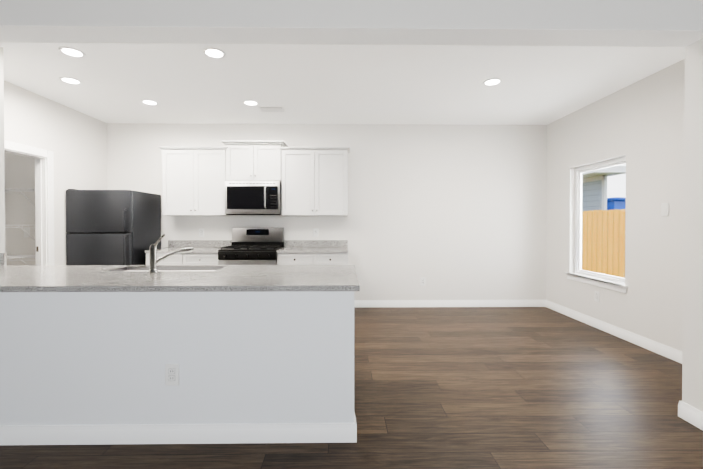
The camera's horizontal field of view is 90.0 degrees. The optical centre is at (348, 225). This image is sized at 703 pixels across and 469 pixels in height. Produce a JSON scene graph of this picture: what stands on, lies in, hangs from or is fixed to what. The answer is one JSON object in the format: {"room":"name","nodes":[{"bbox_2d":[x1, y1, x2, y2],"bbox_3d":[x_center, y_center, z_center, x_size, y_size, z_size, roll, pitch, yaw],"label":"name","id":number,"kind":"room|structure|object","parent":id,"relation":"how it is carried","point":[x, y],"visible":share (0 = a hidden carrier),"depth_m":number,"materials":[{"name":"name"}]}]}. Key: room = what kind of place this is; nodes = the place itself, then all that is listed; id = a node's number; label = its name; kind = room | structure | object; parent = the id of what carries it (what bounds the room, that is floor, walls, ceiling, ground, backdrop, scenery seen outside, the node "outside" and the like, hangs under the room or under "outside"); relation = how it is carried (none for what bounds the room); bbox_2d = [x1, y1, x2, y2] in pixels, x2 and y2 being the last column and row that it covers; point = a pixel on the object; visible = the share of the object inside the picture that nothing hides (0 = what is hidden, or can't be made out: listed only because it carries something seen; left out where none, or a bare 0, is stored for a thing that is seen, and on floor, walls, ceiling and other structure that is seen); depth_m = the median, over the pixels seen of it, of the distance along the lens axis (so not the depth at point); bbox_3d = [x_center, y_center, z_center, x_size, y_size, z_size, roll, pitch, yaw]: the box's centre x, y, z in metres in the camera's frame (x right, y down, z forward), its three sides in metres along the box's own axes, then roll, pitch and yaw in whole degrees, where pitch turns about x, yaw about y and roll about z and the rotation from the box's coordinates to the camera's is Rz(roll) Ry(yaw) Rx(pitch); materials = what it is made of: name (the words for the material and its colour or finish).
{"room":"kitchen","nodes":[
{"label":"kitchen","id":0,"kind":"room"},
{"bbox_2d":[0,47,4,252],"bbox_3d":[-3.251,-0.129,3.039,0.665,2.770,0.115,0,1,-1],"label":"wall","id":1,"kind":"structure","parent":0,"point":[2,206],"depth_m":2.98,"materials":[{"name":"white paint"}]},
{"bbox_2d":[0,254,7,265],"bbox_3d":[-2.283,0.403,2.798,2.586,0.339,0.398,0,1,-1],"label":"backsplash","id":2,"kind":"structure","parent":1,"relation":"attached to","point":[3,257],"depth_m":2.97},
{"bbox_2d":[4,152,35,264],"bbox_3d":[-4.240,-0.146,4.759,1.030,2.770,0.100,0,1,-1],"label":"wall","id":3,"kind":"structure","parent":0,"point":[19,174],"depth_m":4.71,"materials":[{"name":"white paint"}]},
{"bbox_2d":[4,80,106,264],"bbox_3d":[-3.650,-0.134,3.579,0.120,2.770,3.385,0,1,-1],"label":"wall","id":4,"kind":"structure","parent":0,"point":[74,141],"depth_m":4.40,"materials":[{"name":"white paint"}]},
{"bbox_2d":[4,140,53,264],"bbox_3d":[-3.654,0.175,3.859,0.152,2.145,0.850,0,1,-1],"label":"door frame","id":5,"kind":"structure","parent":4,"relation":"attached to","point":[44,204],"depth_m":4.18,"materials":[{"name":"white wood"}]},
{"bbox_2d":[107,123,546,299],"bbox_3d":[-1.128,-0.151,5.364,8.570,2.770,0.120,0,1,-1],"label":"wall","id":6,"kind":"structure","parent":0,"point":[453,212],"depth_m":5.33,"materials":[{"name":"white paint"}]},
{"bbox_2d":[159,144,232,215],"bbox_3d":[-2.182,-0.632,5.119,0.896,0.965,0.330,0,1,-1],"label":"upper cabinet","id":7,"kind":"object","parent":6,"relation":"attached to","point":[193,178],"depth_m":4.96,"materials":[{"name":"white wood"}]},
{"bbox_2d":[223,140,282,180],"bbox_3d":[-1.343,-0.905,5.127,0.778,0.538,0.330,0,1,-1],"label":"upper cabinet","id":8,"kind":"object","parent":6,"relation":"attached to","point":[247,160],"depth_m":4.97,"materials":[{"name":"white wood"}]},
{"bbox_2d":[225,181,280,214],"bbox_3d":[-1.342,-0.393,5.073,0.766,0.478,0.448,0,1,-1],"label":"microwave","id":9,"kind":"object","parent":8,"relation":"attached to","point":[252,197],"visible":0.98,"depth_m":4.90,"materials":[{"name":"silver metal"}]},
{"bbox_2d":[169,240,347,247],"bbox_3d":[-1.357,0.268,5.293,2.690,0.101,0.020,0,1,-1],"label":"backsplash","id":10,"kind":"structure","parent":6,"relation":"attached to","point":[172,243],"depth_m":5.28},
{"bbox_2d":[279,144,346,215],"bbox_3d":[-0.481,-0.632,5.141,0.942,0.965,0.330,0,1,-1],"label":"upper cabinet","id":11,"kind":"object","parent":6,"relation":"attached to","point":[314,181],"depth_m":4.98,"materials":[{"name":"white wood"}]},
{"bbox_2d":[420,277,425,285],"bbox_3d":[1.132,0.844,5.337,0.080,0.126,0.008,0,1,-1],"label":"electrical outlet","id":12,"kind":"object","parent":6,"relation":"attached to","point":[422,281],"visible":1,"depth_m":5.33,"materials":[{"name":"white plastic"}]},
{"bbox_2d":[354,300,545,306],"bbox_3d":[1.518,1.180,5.343,3.000,0.108,0.014,0,1,-1],"label":"baseboard","id":13,"kind":"structure","parent":6,"relation":"attached to","point":[449,303],"depth_m":5.34,"materials":[{"name":"white wood"}]},
{"bbox_2d":[0,43,684,124],"bbox_3d":[-0.361,-1.538,1.293,10.000,0.080,8.255,0,1,-1],"label":"ceiling","id":14,"kind":"structure","parent":0,"point":[339,84],"depth_m":3.67,"materials":[{"name":"white paint"}]},
{"bbox_2d":[59,77,81,83],"bbox_3d":[-2.901,-1.516,3.673,0.190,0.008,0.190,0,1,-1],"label":"recessed light","id":15,"kind":"object","parent":14,"relation":"in","point":[70,80],"visible":0.96,"depth_m":3.65,"materials":[{"name":"white plastic"}]},
{"bbox_2d":[58,46,85,57],"bbox_3d":[-2.403,-1.510,3.059,0.190,0.008,0.190,0,1,-1],"label":"recessed light","id":16,"kind":"object","parent":14,"relation":"in","point":[72,52],"visible":1,"depth_m":3.05,"materials":[{"name":"white plastic"}]},
{"bbox_2d":[141,100,158,104],"bbox_3d":[-2.450,-1.522,4.339,0.190,0.008,0.190,0,1,-1],"label":"recessed light","id":17,"kind":"object","parent":14,"relation":"in","point":[150,102],"visible":0.98,"depth_m":4.33,"materials":[{"name":"white plastic"}]},
{"bbox_2d":[203,47,225,57],"bbox_3d":[-1.173,-1.510,3.075,0.190,0.008,0.190,0,1,-1],"label":"recessed light","id":18,"kind":"object","parent":14,"relation":"in","point":[213,52],"visible":1,"depth_m":3.06,"materials":[{"name":"white plastic"}]},
{"bbox_2d":[243,100,258,105],"bbox_3d":[-1.210,-1.522,4.355,0.190,0.008,0.190,0,1,-1],"label":"recessed light","id":19,"kind":"object","parent":14,"relation":"in","point":[250,102],"visible":1,"depth_m":4.33,"materials":[{"name":"white plastic"}]},
{"bbox_2d":[257,106,285,111],"bbox_3d":[-1.003,-1.520,4.597,0.340,0.018,0.210,0,1,-1],"label":"ceiling vent","id":20,"kind":"object","parent":14,"relation":"in","point":[271,108],"visible":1,"depth_m":4.56,"materials":[{"name":"white metal"}]},
{"bbox_2d":[483,78,501,85],"bbox_3d":[1.519,-1.516,3.710,0.190,0.008,0.190,0,1,-1],"label":"recessed light","id":21,"kind":"object","parent":14,"relation":"in","point":[492,81],"visible":1,"depth_m":3.69,"materials":[{"name":"white plastic"}]},
{"bbox_2d":[0,0,702,46],"bbox_3d":[-0.372,-1.336,2.162,10.000,0.340,0.198,0,1,-1],"label":"header beam","id":22,"kind":"structure","parent":0,"point":[630,23],"depth_m":2.08,"materials":[{"name":"white paint"}]},
{"bbox_2d":[0,307,702,468],"bbox_3d":[-0.361,1.302,1.319,10.000,0.060,8.255,0,1,-1],"label":"floor","id":23,"kind":"structure","parent":0,"point":[491,388],"depth_m":2.43,"materials":[{"name":"brown wood"}]},
{"bbox_2d":[66,189,160,264],"bbox_3d":[-3.186,0.383,4.817,0.810,1.712,0.821,0,1,-1],"label":"refrigerator","id":24,"kind":"object","parent":23,"relation":"on","point":[113,227],"visible":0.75,"depth_m":4.46,"materials":[{"name":"black metal"}]},
{"bbox_2d":[145,252,218,264],"bbox_3d":[-2.212,0.797,4.985,0.971,0.879,0.623,0,1,-1],"label":"base cabinet","id":25,"kind":"object","parent":23,"relation":"on","point":[188,258],"depth_m":4.67,"materials":[{"name":"white wood"}]},
{"bbox_2d":[145,248,223,251],"bbox_3d":[-2.212,0.339,4.974,0.971,0.034,0.638,0,1,-1],"label":"countertop","id":26,"kind":"structure","parent":25,"relation":"on","point":[160,249],"depth_m":4.82,"materials":[{"name":"grey stone"}]},
{"bbox_2d":[218,227,283,264],"bbox_3d":[-1.341,0.632,4.929,0.766,1.212,0.698,0,1,-1],"label":"gas range","id":27,"kind":"object","parent":23,"relation":"on","point":[255,245],"visible":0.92,"depth_m":4.88,"materials":[{"name":"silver metal"}]},
{"bbox_2d":[277,252,347,264],"bbox_3d":[-0.482,0.797,5.008,0.949,0.879,0.623,0,1,-1],"label":"base cabinet","id":28,"kind":"object","parent":23,"relation":"on","point":[308,252],"depth_m":4.70,"materials":[{"name":"white wood"}]},
{"bbox_2d":[277,248,347,251],"bbox_3d":[-0.482,0.339,4.996,0.949,0.034,0.638,0,1,-1],"label":"countertop","id":29,"kind":"structure","parent":28,"relation":"on","point":[282,249],"depth_m":4.68,"materials":[{"name":"grey stone"}]},
{"bbox_2d":[288,290,355,433],"bbox_3d":[-0.241,0.819,2.492,0.540,0.884,0.634,0,1,-1],"label":"panel","id":30,"kind":"object","parent":23,"relation":"on","point":[320,326],"depth_m":2.06,"materials":[{"name":"white paint"}]},
{"bbox_3d":[-1.563,0.819,2.475,0.566,0.884,0.634,0,1,-1],"label":"base cabinet","id":31,"kind":"object","parent":23,"relation":"on","visible":0},
{"bbox_2d":[0,266,359,293],"bbox_3d":[-1.757,0.358,2.509,3.632,0.034,0.988,0,1,-1],"label":"countertop","id":32,"kind":"structure","parent":31,"relation":"on","point":[13,279],"depth_m":2.25,"materials":[{"name":"grey stone"}]},
{"bbox_3d":[-1.118,0.819,2.481,0.567,0.884,0.634,0,1,-1],"label":"base cabinet","id":33,"kind":"object","parent":23,"relation":"on","visible":0},
{"bbox_2d":[165,364,178,384],"bbox_3d":[-1.025,0.865,2.044,0.080,0.126,0.008,0,1,-1],"label":"outlet","id":34,"kind":"object","parent":33,"relation":"attached to","point":[171,374],"visible":1,"depth_m":2.04,"materials":[{"name":"white plastic"}]},
{"bbox_2d":[546,59,684,350],"bbox_3d":[3.107,-0.137,3.838,0.140,2.770,3.041,0,1,-1],"label":"wall","id":35,"kind":"structure","parent":0,"point":[640,125],"depth_m":3.71,"materials":[{"name":"white paint"}]},
{"bbox_2d":[565,156,627,292],"bbox_3d":[3.081,-0.028,4.329,0.170,1.516,1.040,0,1,-1],"label":"window","id":36,"kind":"structure","parent":35,"relation":"in","point":[606,281],"depth_m":4.49,"materials":[{"name":"white plastic"}]},
{"bbox_2d":[594,291,598,301],"bbox_3d":[3.026,0.859,4.282,0.008,0.126,0.080,0,1,-1],"label":"outlet","id":37,"kind":"object","parent":35,"relation":"attached to","point":[596,296],"visible":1,"depth_m":4.28,"materials":[{"name":"white plastic"}]},
{"bbox_2d":[546,300,681,363],"bbox_3d":[3.030,1.194,3.842,0.014,0.108,3.027,0,1,-1],"label":"baseboard","id":38,"kind":"structure","parent":35,"relation":"attached to","point":[671,353],"depth_m":3.88,"materials":[{"name":"white wood"}]},
{"bbox_2d":[661,203,668,215],"bbox_3d":[3.038,-0.157,3.372,0.008,0.126,0.080,0,1,-1],"label":"light switch","id":39,"kind":"object","parent":35,"relation":"attached to","point":[664,209],"visible":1,"depth_m":3.37,"materials":[{"name":"white plastic"}]},
{"bbox_2d":[682,38,702,411],"bbox_3d":[3.414,0.049,2.224,2.427,2.430,0.198,0,1,-1],"label":"wall","id":40,"kind":"structure","parent":0,"point":[692,372],"depth_m":2.24,"materials":[{"name":"white paint"}]},
{"bbox_2d":[678,401,702,430],"bbox_3d":[3.348,1.210,2.234,2.321,0.108,0.226,0,1,-1],"label":"baseboard","id":41,"kind":"structure","parent":40,"relation":"attached to","point":[690,414],"depth_m":2.25,"materials":[{"name":"white wood"}]},
{"bbox_3d":[-4.794,-0.137,3.862,0.100,2.770,1.880,0,1,-1],"label":"wall","id":42,"kind":"structure","parent":0,"visible":0},
{"bbox_2d":[5,188,35,264],"bbox_3d":[-4.234,0.332,4.183,1.022,1.586,1.060,0,1,-1],"label":"shelf","id":43,"kind":"object","parent":42,"relation":"attached to","point":[10,190],"visible":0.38,"depth_m":4.44,"materials":[{"name":"white wood"}]},
{"label":"outside","id":44,"kind":"structure","parent":0,"visible":0},
{"bbox_3d":[9.470,1.382,13.420,12.830,0.050,33.000,0,1,-1],"label":"ground","id":45,"kind":"structure","parent":44,"visible":0},
{"bbox_2d":[582,209,625,277],"bbox_3d":[5.044,0.541,7.888,0.056,1.738,12.066,0,1,-1],"label":"fence","id":46,"kind":"object","parent":45,"relation":"on","point":[605,256],"depth_m":6.90,"materials":[{"name":"brown wood"}]},
{"bbox_2d":[582,166,625,211],"bbox_3d":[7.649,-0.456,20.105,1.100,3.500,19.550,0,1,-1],"label":"house","id":47,"kind":"structure","parent":45,"relation":"on","point":[601,202],"depth_m":11.12,"materials":[{"name":"grey"}]},
{"bbox_2d":[607,197,625,210],"bbox_3d":[9.597,0.196,12.511,1.300,2.340,1.300,0,1,-1],"label":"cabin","id":48,"kind":"object","parent":45,"relation":"on","point":[612,206],"depth_m":11.90,"materials":[{"name":"blue"}]}
]}

